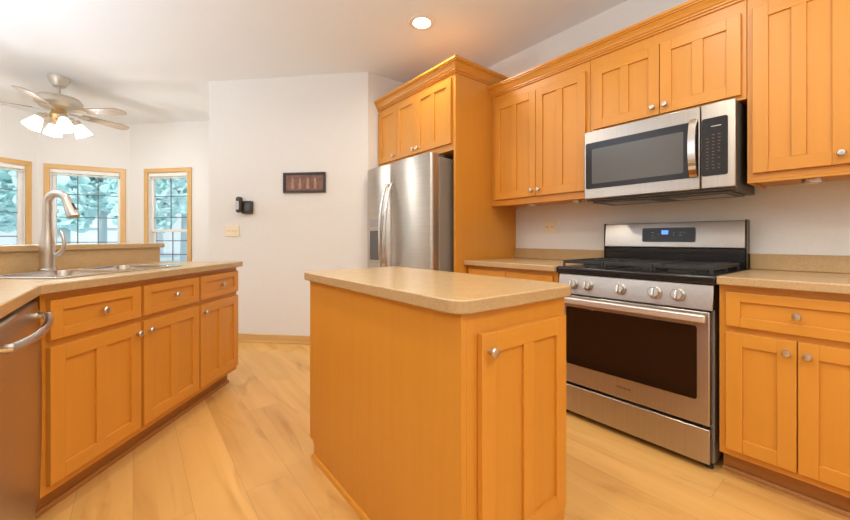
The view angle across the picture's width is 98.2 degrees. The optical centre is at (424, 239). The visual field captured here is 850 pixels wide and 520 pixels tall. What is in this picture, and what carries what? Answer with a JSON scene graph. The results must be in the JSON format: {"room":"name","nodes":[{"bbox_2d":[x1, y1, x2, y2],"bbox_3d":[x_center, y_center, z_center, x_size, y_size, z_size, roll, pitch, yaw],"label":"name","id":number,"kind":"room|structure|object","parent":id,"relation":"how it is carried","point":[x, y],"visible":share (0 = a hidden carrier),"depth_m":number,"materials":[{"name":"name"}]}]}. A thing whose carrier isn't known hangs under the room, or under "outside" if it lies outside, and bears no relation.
{"room":"kitchen","nodes":[
{"label":"kitchen","id":0,"kind":"room"},
{"bbox_2d":[0,104,37,243],"bbox_3d":[-5.424,-0.307,4.486,0.120,2.775,1.020,0,0,17],"label":"wall","id":1,"kind":"structure","parent":0,"point":[18,141],"depth_m":4.80,"materials":[{"name":"paint"}]},
{"bbox_2d":[0,157,31,244],"bbox_3d":[-5.398,-0.258,4.479,0.165,1.545,0.903,0,0,17],"label":"window","id":2,"kind":"structure","parent":1,"relation":"in","point":[23,190],"depth_m":4.83,"materials":[{"name":"brown wood"}]},
{"bbox_2d":[0,163,23,171],"bbox_3d":[-5.377,-0.922,4.473,0.046,0.074,0.741,0,0,17],"label":"window blind","id":3,"kind":"object","parent":2,"relation":"attached to","point":[14,167],"visible":1,"depth_m":4.71,"materials":[{"name":"white fabric"}]},
{"bbox_2d":[38,190,79,270],"bbox_3d":[-1.883,-0.048,1.897,0.195,0.415,0.066,0,0,1],"label":"faucet","id":4,"kind":"object","parent":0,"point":[47,247],"visible":0.99,"depth_m":1.88,"materials":[{"name":"grey metal"}]},
{"bbox_2d":[0,248,159,272],"bbox_3d":[-1.884,0.571,1.263,0.684,1.018,3.124,0,0,-18],"label":"wall","id":5,"kind":"structure","parent":0,"point":[28,260],"depth_m":2.18,"materials":[{"name":"stone"}]},
{"bbox_2d":[0,243,164,251],"bbox_3d":[-1.969,0.046,1.237,0.912,0.032,3.294,0,0,-18],"label":"countertop","id":6,"kind":"structure","parent":5,"relation":"on","point":[25,247],"depth_m":2.19,"materials":[{"name":"stone"}]},
{"bbox_2d":[38,114,129,243],"bbox_3d":[-4.810,-0.307,5.241,0.989,2.775,0.120,0,0,-28],"label":"wall","id":7,"kind":"structure","parent":0,"point":[107,147],"depth_m":5.21,"materials":[{"name":"paint"}]},
{"bbox_2d":[43,163,125,243],"bbox_3d":[-4.789,-0.258,5.221,0.898,1.545,0.165,0,0,-28],"label":"window","id":8,"kind":"structure","parent":7,"relation":"in","point":[49,181],"depth_m":5.22,"materials":[{"name":"brown wood"}]},
{"bbox_2d":[51,169,119,178],"bbox_3d":[-4.779,-0.922,5.202,0.736,0.074,0.046,0,0,-28],"label":"window blind","id":9,"kind":"object","parent":8,"relation":"attached to","point":[65,172],"visible":1,"depth_m":5.18,"materials":[{"name":"white plastic"}]},
{"bbox_2d":[130,120,208,260],"bbox_3d":[-3.594,-0.307,5.374,1.500,2.775,0.120,0,0,8],"label":"wall","id":10,"kind":"structure","parent":0,"point":[168,144],"depth_m":5.31,"materials":[{"name":"paint"}]},
{"bbox_2d":[144,167,191,260],"bbox_3d":[-3.715,-0.258,5.364,0.783,1.545,0.165,0,0,8],"label":"window","id":11,"kind":"structure","parent":10,"relation":"in","point":[150,231],"depth_m":5.36,"materials":[{"name":"brown wood"}]},
{"bbox_2d":[149,173,186,178],"bbox_3d":[-3.718,-0.922,5.343,0.621,0.074,0.046,0,0,8],"label":"window blind","id":12,"kind":"object","parent":11,"relation":"attached to","point":[156,175],"visible":0.8,"depth_m":5.33,"materials":[{"name":"white plastic"}]},
{"bbox_2d":[209,72,367,335],"bbox_3d":[-1.440,-0.307,3.896,1.757,2.775,0.120,0,0,7],"label":"wall","id":13,"kind":"structure","parent":0,"point":[261,130],"depth_m":3.84,"materials":[{"name":"paint"}]},
{"bbox_2d":[225,226,238,235],"bbox_3d":[-2.049,-0.089,3.906,0.160,0.114,0.015,0,0,8],"label":"switch plate","id":14,"kind":"object","parent":13,"relation":"attached to","point":[229,230],"visible":1,"depth_m":3.91,"materials":[{"name":"beige plastic"}]},
{"bbox_2d":[235,197,252,213],"bbox_3d":[-1.887,-0.356,3.844,0.149,0.175,0.094,0,0,7],"label":"wall phone","id":15,"kind":"object","parent":13,"relation":"attached to","point":[244,207],"visible":1,"depth_m":3.84,"materials":[{"name":"grey plastic"}]},
{"bbox_2d":[238,333,309,343],"bbox_3d":[-1.449,1.038,3.824,1.757,0.085,0.024,0,0,7],"label":"baseboard","id":16,"kind":"structure","parent":13,"relation":"attached to","point":[242,337],"depth_m":3.84,"materials":[{"name":"brown wood"}]},
{"bbox_2d":[283,172,325,192],"bbox_3d":[-1.246,-0.586,3.796,0.458,0.209,0.024,0,0,7],"label":"picture frame","id":17,"kind":"object","parent":13,"relation":"attached to","point":[297,182],"visible":1,"depth_m":3.79,"materials":[{"name":"brown wood"}]},
{"bbox_2d":[0,0,626,123],"bbox_3d":[-1.460,-1.720,1.475,5.945,0.050,10.126,0,0,-38],"label":"ceiling","id":18,"kind":"structure","parent":0,"point":[152,61],"depth_m":3.14,"materials":[{"name":"paint"}]},
{"bbox_2d":[0,73,128,137],"bbox_3d":[-3.866,-1.393,3.819,1.241,0.602,1.283,0,0,-38],"label":"ceiling fan","id":19,"kind":"object","parent":18,"relation":"hanging from","point":[59,104],"visible":1,"depth_m":3.81,"materials":[{"name":"grey metal"}]},
{"bbox_2d":[408,15,434,30],"bbox_3d":[-0.025,-1.691,2.877,0.208,0.006,0.208,0,0,-38],"label":"recessed light","id":20,"kind":"object","parent":18,"relation":"in","point":[417,22],"visible":1,"depth_m":2.87,"materials":[{"name":"beige"}]},
{"bbox_2d":[368,72,403,169],"bbox_3d":[-0.268,-0.307,4.044,0.883,2.775,0.120,0,0,-38],"label":"wall","id":21,"kind":"structure","parent":0,"point":[378,86],"depth_m":3.77,"materials":[{"name":"paint"}]},
{"bbox_2d":[35,342,849,519],"bbox_3d":[-1.460,1.100,1.475,5.945,0.040,10.126,0,0,-38],"label":"floor","id":22,"kind":"structure","parent":0,"point":[244,452],"depth_m":1.69,"materials":[{"name":"brown wood"}]},
{"bbox_2d":[0,301,53,519],"bbox_3d":[-1.443,0.642,0.980,0.620,0.868,0.605,0,0,-38],"label":"dishwasher","id":23,"kind":"object","parent":22,"relation":"on","point":[21,333],"visible":0.98,"depth_m":1.12,"materials":[{"name":"silver metal"}]},
{"bbox_2d":[31,281,143,518],"bbox_3d":[-1.713,0.643,1.625,0.636,0.874,0.470,0,0,1],"label":"base cabinet","id":24,"kind":"object","parent":22,"relation":"on","point":[91,350],"visible":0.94,"depth_m":1.57,"materials":[{"name":"brown wood"}]},
{"bbox_2d":[125,273,198,452],"bbox_3d":[-1.706,0.643,2.091,0.636,0.874,0.461,0,0,1],"label":"base cabinet","id":25,"kind":"object","parent":22,"relation":"on","point":[169,319],"visible":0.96,"depth_m":2.04,"materials":[{"name":"brown wood"}]},
{"bbox_2d":[186,267,237,409],"bbox_3d":[-1.699,0.643,2.557,0.636,0.874,0.468,0,0,1],"label":"base cabinet","id":26,"kind":"object","parent":22,"relation":"on","point":[217,303],"visible":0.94,"depth_m":2.52,"materials":[{"name":"brown wood"}]},
{"bbox_2d":[0,261,242,318],"bbox_3d":[-1.529,0.186,1.376,1.140,0.038,3.025,0,0,-18],"label":"countertop","id":27,"kind":"structure","parent":26,"relation":"on","point":[14,293],"depth_m":1.55,"materials":[{"name":"stone"}]},
{"bbox_2d":[0,264,181,278],"bbox_3d":[-1.761,0.249,1.945,0.470,0.179,0.790,0,0,1],"label":"sink","id":28,"kind":"object","parent":27,"relation":"in","point":[61,273],"visible":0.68,"depth_m":1.91,"materials":[{"name":"silver metal"}]},
{"bbox_2d":[368,152,453,271],"bbox_3d":[0.035,0.200,3.490,0.969,1.760,1.005,0,0,-38],"label":"refrigerator","id":29,"kind":"object","parent":22,"relation":"on","point":[411,200],"visible":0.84,"depth_m":3.02,"materials":[{"name":"silver metal"}]},
{"bbox_2d":[310,281,565,519],"bbox_3d":[-0.030,0.643,1.576,0.531,0.874,1.153,0,0,-38],"label":"kitchen island","id":30,"kind":"object","parent":22,"relation":"on","point":[417,413],"visible":0.9,"depth_m":1.21,"materials":[{"name":"brown wood"}]},
{"bbox_2d":[304,267,570,314],"bbox_3d":[-0.043,0.185,1.621,0.589,0.040,1.177,0,0,-38],"label":"island countertop","id":31,"kind":"structure","parent":30,"relation":"on","point":[442,291],"depth_m":1.30,"materials":[{"name":"stone"}]},
{"bbox_2d":[378,72,515,273],"bbox_3d":[0.158,-0.140,3.566,0.806,2.440,1.152,0,0,-38],"label":"tall cabinet","id":32,"kind":"object","parent":22,"relation":"on","point":[450,117],"visible":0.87,"depth_m":3.07,"materials":[{"name":"brown wood"}]},
{"bbox_2d":[468,265,559,282],"bbox_3d":[0.821,0.643,2.837,0.674,0.874,0.809,0,0,-38],"label":"base cabinet","id":33,"kind":"object","parent":22,"relation":"on","point":[546,276],"visible":0.07,"depth_m":2.58,"materials":[{"name":"brown wood"}]},
{"bbox_2d":[464,248,603,271],"bbox_3d":[0.824,0.142,2.839,0.669,0.125,0.811,0,0,-38],"label":"countertop","id":34,"kind":"structure","parent":33,"relation":"on","point":[525,258],"depth_m":2.86,"materials":[{"name":"stone"}]},
{"bbox_2d":[557,219,749,468],"bbox_3d":[1.310,0.484,2.185,0.714,1.192,0.815,0,0,-38],"label":"gas range","id":35,"kind":"object","parent":22,"relation":"on","point":[642,322],"visible":0.95,"depth_m":1.97,"materials":[{"name":"silver metal"}]},
{"bbox_2d":[557,264,743,284],"bbox_3d":[1.303,0.179,2.179,0.571,0.066,0.815,0,0,-38],"label":"cooktop","id":36,"kind":"object","parent":35,"relation":"in","point":[661,274],"depth_m":1.94,"materials":[{"name":"grey metal"}]},
{"bbox_2d":[719,285,849,517],"bbox_3d":[1.742,0.643,1.675,0.674,0.874,0.514,0,0,-38],"label":"base cabinet","id":37,"kind":"object","parent":22,"relation":"on","point":[784,355],"visible":0.99,"depth_m":1.51,"materials":[{"name":"brown wood"}]},
{"bbox_3d":[2.058,0.643,1.277,0.674,0.874,0.499,0,0,-38],"label":"base cabinet","id":38,"kind":"object","parent":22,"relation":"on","visible":0},
{"bbox_2d":[717,254,849,294],"bbox_3d":[1.903,0.142,1.479,0.669,0.125,1.022,0,0,-38],"label":"countertop","id":39,"kind":"structure","parent":38,"relation":"on","point":[810,273],"depth_m":1.75,"materials":[{"name":"stone"}]},
{"bbox_2d":[488,0,849,255],"bbox_3d":[2.112,-0.307,1.851,0.120,2.775,6.275,0,0,-38],"label":"wall","id":40,"kind":"structure","parent":0,"point":[795,219],"depth_m":2.41,"materials":[{"name":"paint"}]},
{"bbox_2d":[491,60,590,208],"bbox_3d":[0.952,-0.745,2.902,0.390,0.930,0.871,0,0,-38],"label":"upper cabinet","id":41,"kind":"object","parent":40,"relation":"attached to","point":[538,128],"visible":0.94,"depth_m":2.74,"materials":[{"name":"brown wood"}]},
{"bbox_2d":[527,203,535,206],"bbox_3d":[0.875,-0.280,3.017,0.072,0.023,0.072,0,0,-38],"label":"puck light","id":42,"kind":"object","parent":41,"relation":"attached to","point":[530,204],"visible":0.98,"depth_m":2.99,"materials":[{"name":"beige plastic"}]},
{"bbox_2d":[374,0,742,111],"bbox_3d":[0.895,-1.309,2.632,0.812,0.213,3.532,0,0,-38],"label":"crown molding","id":43,"kind":"structure","parent":41,"relation":"attached to","point":[690,10],"depth_m":2.62,"materials":[{"name":"brown wood"}]},
{"bbox_2d":[571,199,581,202],"bbox_3d":[1.117,-0.280,2.711,0.072,0.023,0.072,0,0,-38],"label":"puck light","id":44,"kind":"object","parent":41,"relation":"attached to","point":[574,200],"visible":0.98,"depth_m":2.69,"materials":[{"name":"beige plastic"}]},
{"bbox_2d":[544,221,556,232],"bbox_3d":[1.049,-0.105,3.085,0.009,0.100,0.124,0,0,-38],"label":"outlet plate","id":45,"kind":"object","parent":40,"relation":"attached to","point":[549,226],"visible":1,"depth_m":3.08,"materials":[{"name":"beige plastic"}]},
{"bbox_2d":[515,248,603,259],"bbox_3d":[1.077,0.123,3.040,0.021,0.086,0.811,0,0,-38],"label":"backsplash","id":46,"kind":"structure","parent":40,"relation":"attached to","point":[555,254],"depth_m":3.01,"materials":[{"name":"stone"}]},
{"bbox_2d":[591,0,746,131],"bbox_3d":[1.473,-0.958,2.245,0.390,0.505,0.802,0,0,-38],"label":"upper cabinet","id":47,"kind":"object","parent":40,"relation":"attached to","point":[700,61],"visible":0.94,"depth_m":2.07,"materials":[{"name":"brown wood"}]},
{"bbox_2d":[584,98,754,205],"bbox_3d":[1.430,-0.467,2.227,0.476,0.463,0.777,0,0,-38],"label":"microwave","id":48,"kind":"object","parent":47,"relation":"attached to","point":[696,153],"visible":0.99,"depth_m":2.03,"materials":[{"name":"grey metal"}]},
{"bbox_2d":[747,0,849,188],"bbox_3d":[1.941,-0.745,1.655,0.390,0.930,0.700,0,0,-38],"label":"upper cabinet","id":49,"kind":"object","parent":40,"relation":"attached to","point":[798,51],"visible":1,"depth_m":1.69,"materials":[{"name":"brown wood"}]},
{"bbox_2d":[801,178,822,183],"bbox_3d":[1.863,-0.280,1.771,0.072,0.023,0.072,0,0,-38],"label":"puck light","id":50,"kind":"object","parent":49,"relation":"attached to","point":[807,180],"visible":0.97,"depth_m":1.75,"materials":[{"name":"beige plastic"}]},
{"bbox_2d":[750,254,849,273],"bbox_3d":[2.156,0.123,1.680,0.021,0.086,1.022,0,0,-38],"label":"backsplash","id":51,"kind":"structure","parent":40,"relation":"attached to","point":[785,262],"depth_m":1.91,"materials":[{"name":"stone"}]},
{"label":"outside","id":52,"kind":"structure","parent":0,"visible":0},
{"bbox_2d":[160,250,179,260],"bbox_3d":[-18.710,1.505,7.497,70.000,0.150,85.000,0,0,-38],"label":"ground","id":53,"kind":"structure","parent":52,"point":[163,257],"depth_m":30.77,"materials":[{"name":"white snow"}]},
{"bbox_2d":[0,167,15,232],"bbox_3d":[-11.382,-1.323,9.486,1.904,5.513,1.960,0,0,27],"label":"tree","id":54,"kind":"object","parent":53,"relation":"on","point":[7,220],"visible":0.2,"depth_m":9.44,"materials":[{"name":"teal plant"}]},
{"bbox_2d":[13,230,15,244],"bbox_3d":[-15.472,-2.569,14.000,2.860,8.002,2.922,0,0,-38],"label":"tree","id":55,"kind":"object","parent":53,"relation":"on","point":[14,238],"visible":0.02,"depth_m":13.88,"materials":[{"name":"white plant"}]},
{"bbox_2d":[8,171,106,243],"bbox_3d":[-9.357,-1.358,9.485,1.902,5.582,1.865,0,0,-38],"label":"tree","id":56,"kind":"object","parent":53,"relation":"on","point":[87,205],"visible":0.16,"depth_m":9.33,"materials":[{"name":"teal plant"}]},
{"bbox_2d":[99,178,110,243],"bbox_3d":[-12.705,-2.684,14.535,2.921,8.232,2.850,0,0,5],"label":"tree","id":57,"kind":"object","parent":53,"relation":"on","point":[105,211],"visible":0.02,"depth_m":14.41,"materials":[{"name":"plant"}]},
{"bbox_2d":[71,215,162,255],"bbox_3d":[-26.495,-0.670,30.000,8.800,4.200,4.600,0,0,-29],"label":"house","id":58,"kind":"structure","parent":53,"relation":"on","point":[91,235],"depth_m":28.33,"materials":[{"name":"white"}]},
{"bbox_2d":[99,176,186,232],"bbox_3d":[-7.604,-1.272,10.007,1.914,5.411,1.895,0,0,-15],"label":"tree","id":59,"kind":"object","parent":53,"relation":"on","point":[163,186],"visible":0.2,"depth_m":9.74,"materials":[{"name":"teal plant"}]},
{"bbox_2d":[177,176,186,260],"bbox_3d":[-9.538,-2.560,14.547,3.258,7.985,3.245,0,0,-38],"label":"tree","id":60,"kind":"object","parent":53,"relation":"on","point":[183,209],"visible":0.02,"depth_m":14.38,"materials":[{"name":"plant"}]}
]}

